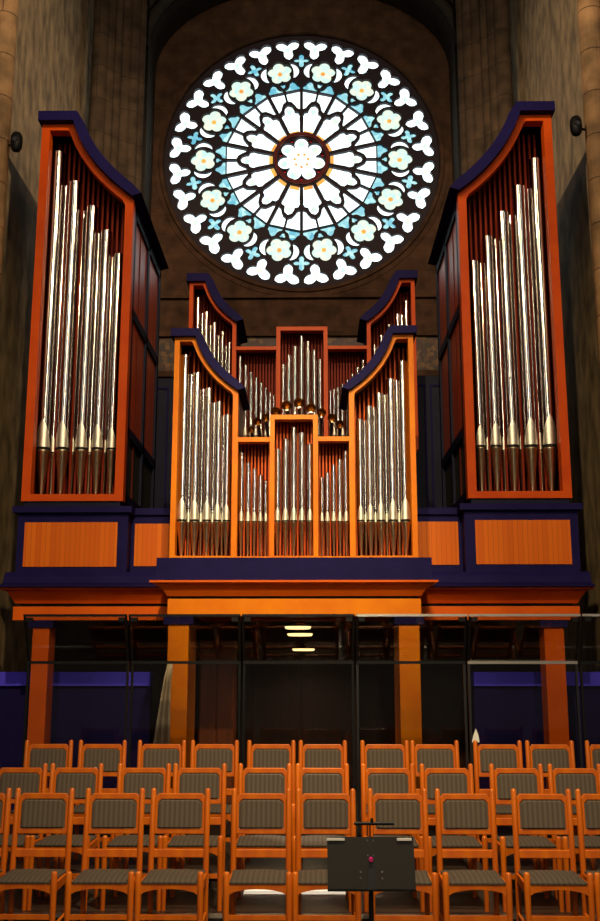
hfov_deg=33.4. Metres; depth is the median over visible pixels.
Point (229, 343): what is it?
pipe
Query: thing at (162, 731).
draped cloth
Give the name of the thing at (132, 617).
glass screen
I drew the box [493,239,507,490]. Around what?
pipe
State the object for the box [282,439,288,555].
pipe
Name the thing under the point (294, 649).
diffuser
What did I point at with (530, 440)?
pipe
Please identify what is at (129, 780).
chair
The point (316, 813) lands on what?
chair
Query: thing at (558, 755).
chair
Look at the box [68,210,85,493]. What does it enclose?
pipe
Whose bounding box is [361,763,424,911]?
chair
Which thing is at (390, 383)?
pipe
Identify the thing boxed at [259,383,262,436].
pipe
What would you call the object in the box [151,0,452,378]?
wall
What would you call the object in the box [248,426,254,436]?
pipe
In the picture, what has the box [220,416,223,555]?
pipe
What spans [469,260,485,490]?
pipe
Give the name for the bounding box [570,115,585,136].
loudspeaker
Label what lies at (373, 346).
pipe
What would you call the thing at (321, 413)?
pipe
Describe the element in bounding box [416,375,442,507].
box
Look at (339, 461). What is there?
pipe
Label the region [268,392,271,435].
pipe
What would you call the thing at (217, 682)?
tall cabinet
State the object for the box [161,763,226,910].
chair
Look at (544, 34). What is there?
wall
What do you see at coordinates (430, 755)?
chair
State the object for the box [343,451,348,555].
pipe
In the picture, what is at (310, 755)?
chair
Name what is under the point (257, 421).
pipe
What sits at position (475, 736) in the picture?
paper tag
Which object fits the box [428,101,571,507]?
organ case
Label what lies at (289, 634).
diffuser
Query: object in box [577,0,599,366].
column
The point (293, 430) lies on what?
pipe
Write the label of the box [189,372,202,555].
pipe
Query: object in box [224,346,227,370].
pipe
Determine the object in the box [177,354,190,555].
pipe
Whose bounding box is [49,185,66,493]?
pipe
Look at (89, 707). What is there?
wall
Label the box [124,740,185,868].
chair
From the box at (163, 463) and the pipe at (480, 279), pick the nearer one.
the pipe at (480, 279)
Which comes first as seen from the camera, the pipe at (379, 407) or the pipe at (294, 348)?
the pipe at (379, 407)
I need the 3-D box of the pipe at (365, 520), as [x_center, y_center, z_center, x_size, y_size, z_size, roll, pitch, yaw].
[0.780,0.337,11.935,0.053,1.656,0.054,0,-12,1]
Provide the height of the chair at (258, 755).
0.995 m
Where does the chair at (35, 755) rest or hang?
on the platform
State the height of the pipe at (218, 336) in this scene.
1.763 m
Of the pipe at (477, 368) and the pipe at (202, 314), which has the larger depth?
the pipe at (202, 314)
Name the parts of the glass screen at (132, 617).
post, arm, rail, rail, rail, post, arm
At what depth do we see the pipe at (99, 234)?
13.86 m
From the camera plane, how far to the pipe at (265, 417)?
12.65 m
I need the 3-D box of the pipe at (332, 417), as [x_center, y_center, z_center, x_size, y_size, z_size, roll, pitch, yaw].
[0.408,-0.298,13.044,0.114,0.357,1.156,0,-12,1]
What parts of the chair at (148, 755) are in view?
leg, leg, seat, backrest, frame, leg, leg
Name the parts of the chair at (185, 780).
leg, leg, seat, backrest, frame, rail, leg, leg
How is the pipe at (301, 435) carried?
on the organ case at (396, 345)
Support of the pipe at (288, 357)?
on the organ case at (339, 362)
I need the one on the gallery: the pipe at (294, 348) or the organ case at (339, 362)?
the organ case at (339, 362)
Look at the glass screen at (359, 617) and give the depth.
9.84 m
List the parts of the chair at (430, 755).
leg, leg, seat, frame, backrest, leg, leg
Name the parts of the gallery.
orange panel, orange panel, cornice, cornice, plinth moulding, orange panel, orange panel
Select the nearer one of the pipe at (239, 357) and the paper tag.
the paper tag
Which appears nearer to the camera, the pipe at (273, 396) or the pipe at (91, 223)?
the pipe at (91, 223)
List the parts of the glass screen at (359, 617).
arm, post, rail, rail, rail, arm, post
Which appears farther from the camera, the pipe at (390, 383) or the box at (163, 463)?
the box at (163, 463)
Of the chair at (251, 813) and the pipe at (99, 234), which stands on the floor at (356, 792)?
the chair at (251, 813)
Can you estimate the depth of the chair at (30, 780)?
7.90 m
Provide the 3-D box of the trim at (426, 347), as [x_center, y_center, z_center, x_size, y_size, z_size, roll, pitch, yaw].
[0.042,-2.209,20.840,11.000,0.740,0.060,0,-12,1]
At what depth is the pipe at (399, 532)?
11.93 m
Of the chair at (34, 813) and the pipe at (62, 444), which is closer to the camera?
the chair at (34, 813)
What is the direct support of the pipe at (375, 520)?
on the organ case at (396, 345)
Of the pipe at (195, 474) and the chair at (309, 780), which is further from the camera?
the pipe at (195, 474)
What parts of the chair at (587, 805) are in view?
leg, frame, seat, backrest, rail, leg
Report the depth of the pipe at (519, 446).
13.78 m
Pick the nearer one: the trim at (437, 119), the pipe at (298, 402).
the pipe at (298, 402)
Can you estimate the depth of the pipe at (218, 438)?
11.85 m
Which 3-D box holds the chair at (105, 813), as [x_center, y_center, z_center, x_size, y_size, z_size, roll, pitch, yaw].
[-1.317,2.778,6.812,0.456,0.995,0.479,0,-12,0]
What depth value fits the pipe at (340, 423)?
12.57 m
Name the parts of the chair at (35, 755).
leg, leg, backrest, frame, leg, leg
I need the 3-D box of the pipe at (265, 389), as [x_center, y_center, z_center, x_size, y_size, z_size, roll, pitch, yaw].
[-0.498,-0.612,14.556,0.050,0.917,0.051,0,-12,1]
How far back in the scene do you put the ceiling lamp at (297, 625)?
12.60 m
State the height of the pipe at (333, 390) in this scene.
0.895 m
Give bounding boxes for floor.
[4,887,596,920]
[11,788,474,821]
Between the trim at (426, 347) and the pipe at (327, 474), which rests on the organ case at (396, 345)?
the pipe at (327, 474)
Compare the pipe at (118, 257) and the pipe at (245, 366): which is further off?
the pipe at (245, 366)
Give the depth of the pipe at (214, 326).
14.83 m
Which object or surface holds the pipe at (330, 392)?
on the organ case at (339, 362)
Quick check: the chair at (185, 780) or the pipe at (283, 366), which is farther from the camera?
the pipe at (283, 366)
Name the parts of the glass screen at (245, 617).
post, arm, rail, rail, rail, post, arm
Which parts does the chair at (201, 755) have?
leg, leg, backrest, frame, seat, rail, leg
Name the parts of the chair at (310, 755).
leg, backrest, frame, leg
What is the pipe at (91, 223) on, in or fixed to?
on the organ case at (122, 210)
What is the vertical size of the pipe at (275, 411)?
0.363 m
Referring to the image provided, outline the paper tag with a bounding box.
[472,729,478,741]
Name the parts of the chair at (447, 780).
leg, leg, rail, backrest, frame, seat, leg, leg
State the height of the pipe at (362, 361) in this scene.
1.334 m
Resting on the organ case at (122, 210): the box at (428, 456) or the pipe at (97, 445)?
the pipe at (97, 445)
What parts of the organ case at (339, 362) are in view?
frame, frame, frame, frame, frame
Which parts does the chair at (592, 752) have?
frame, backrest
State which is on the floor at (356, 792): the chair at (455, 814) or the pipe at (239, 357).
the chair at (455, 814)
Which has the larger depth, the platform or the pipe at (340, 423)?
the pipe at (340, 423)
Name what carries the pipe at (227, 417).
on the organ case at (396, 345)
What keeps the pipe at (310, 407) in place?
attached to the organ case at (339, 362)
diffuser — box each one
[285,626,310,629]
[287,633,312,635]
[292,648,314,650]
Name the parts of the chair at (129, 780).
leg, leg, seat, backrest, frame, rail, leg, leg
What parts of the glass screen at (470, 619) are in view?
arm, post, rail, rail, rail, arm, post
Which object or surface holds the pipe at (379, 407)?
on the organ case at (396, 345)
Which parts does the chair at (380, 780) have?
leg, leg, backrest, frame, seat, leg, leg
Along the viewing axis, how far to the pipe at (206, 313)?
14.86 m
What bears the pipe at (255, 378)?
on the organ case at (339, 362)
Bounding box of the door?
[245,648,356,788]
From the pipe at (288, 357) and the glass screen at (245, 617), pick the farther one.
the pipe at (288, 357)
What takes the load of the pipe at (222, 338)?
on the organ case at (339, 362)
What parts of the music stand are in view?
desk plate, desk plate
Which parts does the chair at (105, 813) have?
leg, leg, seat, rail, backrest, frame, leg, leg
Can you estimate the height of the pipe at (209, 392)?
2.040 m
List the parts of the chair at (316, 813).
leg, leg, seat, rail, backrest, frame, leg, leg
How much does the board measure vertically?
0.012 m
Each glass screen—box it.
[22,614,128,836]
[128,614,240,837]
[242,614,354,835]
[356,614,468,836]
[467,614,586,839]
[579,614,599,835]
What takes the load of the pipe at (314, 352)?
on the organ case at (339, 362)
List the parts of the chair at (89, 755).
leg, leg, seat, backrest, frame, rail, leg, leg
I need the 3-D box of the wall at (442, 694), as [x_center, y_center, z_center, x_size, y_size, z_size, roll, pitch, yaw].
[-0.006,3.091,15.981,7.800,4.065,0.150,0,-12,1]
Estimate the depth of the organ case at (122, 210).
13.94 m
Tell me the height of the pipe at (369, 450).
1.812 m
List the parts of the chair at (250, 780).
leg, seat, backrest, frame, leg, leg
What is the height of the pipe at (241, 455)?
1.244 m
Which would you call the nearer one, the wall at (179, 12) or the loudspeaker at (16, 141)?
the loudspeaker at (16, 141)
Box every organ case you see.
[21,111,168,507]
[169,325,417,557]
[186,270,418,453]
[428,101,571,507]
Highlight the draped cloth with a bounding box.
[144,664,172,825]
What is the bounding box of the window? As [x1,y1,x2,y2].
[164,36,438,287]
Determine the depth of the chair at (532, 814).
6.96 m
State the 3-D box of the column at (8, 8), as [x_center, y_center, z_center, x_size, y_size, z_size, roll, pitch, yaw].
[-4.610,-8.435,14.370,1.277,26.000,1.318,6,-13,-25]
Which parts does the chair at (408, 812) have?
leg, backrest, frame, rail, seat, leg, leg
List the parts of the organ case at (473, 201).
panel, frame, panel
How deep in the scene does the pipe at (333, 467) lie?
11.75 m
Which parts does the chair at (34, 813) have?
leg, seat, rail, backrest, frame, leg, rail, leg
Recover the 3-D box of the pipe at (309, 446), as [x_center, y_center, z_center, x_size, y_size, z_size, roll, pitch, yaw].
[0.117,0.466,11.744,0.072,1.337,0.074,0,-12,1]
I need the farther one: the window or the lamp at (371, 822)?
the window
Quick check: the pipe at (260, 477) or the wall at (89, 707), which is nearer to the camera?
the pipe at (260, 477)
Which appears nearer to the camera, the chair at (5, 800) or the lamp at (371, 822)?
the lamp at (371, 822)
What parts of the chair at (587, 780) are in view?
leg, leg, rail, backrest, frame, seat, leg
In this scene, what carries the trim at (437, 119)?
attached to the wall at (384, 24)
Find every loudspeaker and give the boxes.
[8,131,22,152]
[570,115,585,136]
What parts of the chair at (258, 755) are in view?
leg, leg, backrest, frame, leg, leg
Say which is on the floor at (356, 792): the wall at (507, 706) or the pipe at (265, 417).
the wall at (507, 706)
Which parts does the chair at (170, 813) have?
leg, leg, seat, rail, backrest, frame, leg, rail, leg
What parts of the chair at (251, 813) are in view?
leg, leg, seat, rail, frame, backrest, leg, leg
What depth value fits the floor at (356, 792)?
13.69 m
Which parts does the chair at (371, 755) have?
leg, backrest, frame, leg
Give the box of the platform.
[0,822,599,888]
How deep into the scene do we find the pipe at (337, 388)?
14.57 m
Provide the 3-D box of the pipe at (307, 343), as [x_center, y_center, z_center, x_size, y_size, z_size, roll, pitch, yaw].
[0.118,-0.964,14.590,0.075,1.609,0.078,0,-12,1]
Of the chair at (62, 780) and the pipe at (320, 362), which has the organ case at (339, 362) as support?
the pipe at (320, 362)
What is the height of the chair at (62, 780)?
0.995 m
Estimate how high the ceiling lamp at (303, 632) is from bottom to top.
0.216 m
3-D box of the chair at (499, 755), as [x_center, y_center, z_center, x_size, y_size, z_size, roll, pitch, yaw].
[1.720,2.891,8.433,0.456,0.995,0.479,0,-12,1]
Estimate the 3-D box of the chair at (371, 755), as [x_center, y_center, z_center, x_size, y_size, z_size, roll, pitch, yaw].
[0.736,2.893,8.446,0.456,0.995,0.479,0,-12,1]
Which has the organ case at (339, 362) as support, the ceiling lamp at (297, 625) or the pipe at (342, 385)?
the pipe at (342, 385)
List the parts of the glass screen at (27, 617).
post, arm, rail, rail, rail, post, arm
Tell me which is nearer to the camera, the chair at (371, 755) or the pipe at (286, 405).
the chair at (371, 755)
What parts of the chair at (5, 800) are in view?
backrest, frame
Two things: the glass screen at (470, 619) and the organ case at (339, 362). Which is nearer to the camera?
the glass screen at (470, 619)
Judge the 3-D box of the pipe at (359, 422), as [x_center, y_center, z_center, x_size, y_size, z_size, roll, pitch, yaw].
[0.715,0.319,11.838,0.089,1.652,0.092,0,-12,1]
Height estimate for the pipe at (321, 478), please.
0.943 m
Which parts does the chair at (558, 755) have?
leg, leg, backrest, frame, seat, leg, leg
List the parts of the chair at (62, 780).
leg, leg, seat, backrest, frame, rail, leg, rail, leg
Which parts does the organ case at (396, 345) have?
frame, frame, frame, frame, frame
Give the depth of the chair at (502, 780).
7.82 m
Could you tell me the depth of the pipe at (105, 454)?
13.79 m
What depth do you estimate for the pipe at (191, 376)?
11.97 m
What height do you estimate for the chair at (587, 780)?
0.995 m
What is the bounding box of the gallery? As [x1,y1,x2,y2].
[0,503,594,788]
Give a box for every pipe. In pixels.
[36,151,65,493]
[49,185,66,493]
[55,180,81,493]
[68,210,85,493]
[75,205,98,493]
[87,233,100,493]
[91,230,111,493]
[101,257,113,493]
[106,253,122,493]
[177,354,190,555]
[186,374,192,555]
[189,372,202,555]
[195,297,200,329]
[199,389,204,555]
[201,313,203,335]
[202,388,213,555]
[204,311,208,345]
[209,325,211,374]
[210,403,214,555]
[212,322,216,358]
[213,401,222,555]
[217,335,219,363]
[220,331,224,367]
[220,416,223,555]
[222,414,231,555]
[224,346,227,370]
[227,342,231,374]
[238,356,241,383]
[238,453,244,555]
[243,365,247,436]
[245,463,250,555]
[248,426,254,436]
[249,372,252,436]
[252,469,256,555]
[254,377,257,436]
[254,418,261,436]
[258,475,262,555]
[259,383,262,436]
[261,413,269,436]
[264,388,267,436]
[264,481,267,555]
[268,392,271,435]
[271,407,280,414]
[272,395,274,407]
[275,449,280,555]
[280,364,285,414]
[282,400,291,414]
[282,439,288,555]
[286,355,291,414]
[290,427,296,555]
[292,346,297,414]
[294,398,303,414]
[299,336,303,414]
[299,432,304,555]
[305,341,310,414]
[306,403,315,414]
[307,444,312,555]
[312,350,316,414]
[317,408,325,435]
[318,359,322,435]
[320,477,323,555]
[325,472,329,555]
[328,413,336,435]
[329,391,331,413]
[331,465,335,555]
[332,389,335,435]
[336,387,339,435]
[336,420,343,435]
[337,459,342,555]
[341,384,344,435]
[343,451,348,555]
[356,419,364,555]
[361,360,364,369]
[363,421,367,555]
[365,406,374,555]
[372,345,375,355]
[373,408,377,555]
[375,393,385,555]
[383,395,388,555]
[385,379,397,555]
[395,314,399,324]
[395,381,401,555]
[397,361,410,555]
[400,315,402,324]
[403,301,408,324]
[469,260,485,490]
[479,263,490,490]
[482,235,501,490]
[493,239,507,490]
[496,211,518,490]
[509,215,524,490]
[512,185,537,490]
[527,189,543,490]
[528,157,557,490]
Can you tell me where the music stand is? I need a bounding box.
[326,837,415,920]
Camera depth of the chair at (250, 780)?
7.87 m
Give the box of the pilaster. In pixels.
[88,0,146,191]
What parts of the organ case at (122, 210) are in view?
panel, frame, panel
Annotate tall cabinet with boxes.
[198,640,236,804]
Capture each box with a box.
[154,378,173,507]
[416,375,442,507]
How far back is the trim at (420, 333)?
21.00 m
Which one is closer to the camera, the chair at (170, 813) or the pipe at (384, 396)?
the chair at (170, 813)
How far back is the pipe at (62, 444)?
13.71 m
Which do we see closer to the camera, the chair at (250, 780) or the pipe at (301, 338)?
the chair at (250, 780)
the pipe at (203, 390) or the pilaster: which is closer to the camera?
the pipe at (203, 390)
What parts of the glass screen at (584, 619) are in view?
arm, post, rail, rail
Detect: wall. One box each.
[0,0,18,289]
[0,0,93,671]
[0,672,152,809]
[54,624,540,787]
[141,0,461,217]
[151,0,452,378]
[471,672,599,788]
[508,0,599,671]
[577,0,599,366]
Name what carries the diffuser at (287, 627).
attached to the ceiling lamp at (297, 625)
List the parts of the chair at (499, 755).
leg, rail, backrest, frame, seat, leg, leg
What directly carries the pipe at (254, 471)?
on the organ case at (396, 345)
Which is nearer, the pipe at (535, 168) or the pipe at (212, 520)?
the pipe at (212, 520)
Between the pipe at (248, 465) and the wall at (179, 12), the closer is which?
the pipe at (248, 465)
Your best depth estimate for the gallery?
12.39 m
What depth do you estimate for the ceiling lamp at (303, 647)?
14.81 m
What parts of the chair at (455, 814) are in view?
leg, rail, leg, frame, backrest, rail, seat, leg, leg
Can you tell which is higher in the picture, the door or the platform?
the door
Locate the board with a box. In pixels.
[243,889,344,895]
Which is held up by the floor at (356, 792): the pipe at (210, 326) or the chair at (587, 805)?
the chair at (587, 805)
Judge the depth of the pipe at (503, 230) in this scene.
13.59 m
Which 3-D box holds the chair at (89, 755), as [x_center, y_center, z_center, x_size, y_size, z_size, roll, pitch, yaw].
[-1.738,2.900,8.477,0.456,0.995,0.479,0,-12,1]
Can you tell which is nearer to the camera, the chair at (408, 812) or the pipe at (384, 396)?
the chair at (408, 812)
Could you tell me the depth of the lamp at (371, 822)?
5.50 m
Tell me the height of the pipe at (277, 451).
1.276 m
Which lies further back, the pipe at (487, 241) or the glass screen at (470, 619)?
the pipe at (487, 241)
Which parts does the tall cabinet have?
door, door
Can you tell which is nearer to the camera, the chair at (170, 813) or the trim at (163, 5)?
the chair at (170, 813)
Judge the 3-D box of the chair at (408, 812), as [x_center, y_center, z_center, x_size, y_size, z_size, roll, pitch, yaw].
[0.684,2.772,6.787,0.456,0.995,0.479,0,-12,1]
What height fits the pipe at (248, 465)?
1.123 m
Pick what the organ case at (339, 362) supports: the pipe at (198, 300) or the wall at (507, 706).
the pipe at (198, 300)
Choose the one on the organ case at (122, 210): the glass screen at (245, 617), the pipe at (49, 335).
the pipe at (49, 335)
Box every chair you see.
[0,763,47,910]
[0,788,11,920]
[0,788,74,920]
[6,740,72,869]
[26,763,103,909]
[59,740,126,868]
[64,788,144,920]
[100,763,170,910]
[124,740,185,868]
[134,788,209,920]
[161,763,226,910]
[180,740,238,868]
[223,788,291,920]
[230,763,291,897]
[242,740,295,869]
[292,763,350,911]
[292,788,360,920]
[298,740,346,860]
[360,740,410,836]
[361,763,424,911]
[367,788,438,920]
[410,740,471,869]
[419,763,488,911]
[435,788,512,920]
[473,740,538,869]
[489,764,563,911]
[511,788,594,920]
[525,740,595,870]
[547,764,599,911]
[575,789,599,920]
[585,740,599,860]
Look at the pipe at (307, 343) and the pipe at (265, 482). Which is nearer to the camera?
the pipe at (265, 482)
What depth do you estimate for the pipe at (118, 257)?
13.61 m
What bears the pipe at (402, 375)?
on the organ case at (396, 345)
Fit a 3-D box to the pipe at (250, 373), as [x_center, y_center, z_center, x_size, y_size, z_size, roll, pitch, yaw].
[-0.716,-0.726,14.582,0.057,1.152,0.058,0,-12,1]
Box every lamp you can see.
[284,621,311,629]
[287,621,312,635]
[292,636,314,650]
[354,818,393,836]
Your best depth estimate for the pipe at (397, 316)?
14.85 m
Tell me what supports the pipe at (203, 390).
on the organ case at (396, 345)
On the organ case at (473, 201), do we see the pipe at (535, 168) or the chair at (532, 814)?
the pipe at (535, 168)
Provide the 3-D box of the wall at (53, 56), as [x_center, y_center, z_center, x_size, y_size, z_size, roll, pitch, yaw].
[-4.412,-7.626,18.314,0.350,26.000,7.500,0,-12,1]
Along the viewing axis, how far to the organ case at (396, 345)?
11.92 m
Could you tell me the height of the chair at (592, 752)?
0.995 m
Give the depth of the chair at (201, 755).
8.72 m
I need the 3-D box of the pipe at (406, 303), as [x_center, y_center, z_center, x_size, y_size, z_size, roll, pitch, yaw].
[1.583,-1.270,14.704,0.076,2.258,0.078,0,-12,1]
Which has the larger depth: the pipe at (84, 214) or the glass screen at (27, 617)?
the pipe at (84, 214)
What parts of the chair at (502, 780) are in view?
leg, rail, leg, rail, frame, backrest, seat, leg, leg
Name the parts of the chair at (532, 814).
leg, rail, leg, backrest, frame, rail, seat, leg, leg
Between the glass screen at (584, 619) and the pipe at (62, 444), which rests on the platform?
the glass screen at (584, 619)
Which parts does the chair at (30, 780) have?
seat, backrest, frame, leg, leg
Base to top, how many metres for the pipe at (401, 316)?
2.076 m
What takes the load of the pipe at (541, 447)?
on the organ case at (473, 201)
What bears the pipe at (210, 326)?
on the organ case at (339, 362)
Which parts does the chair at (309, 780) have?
leg, leg, backrest, frame, seat, leg, leg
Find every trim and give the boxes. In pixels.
[146,0,456,46]
[154,25,449,294]
[158,294,438,377]
[158,336,438,370]
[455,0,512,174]
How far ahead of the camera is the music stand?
5.41 m

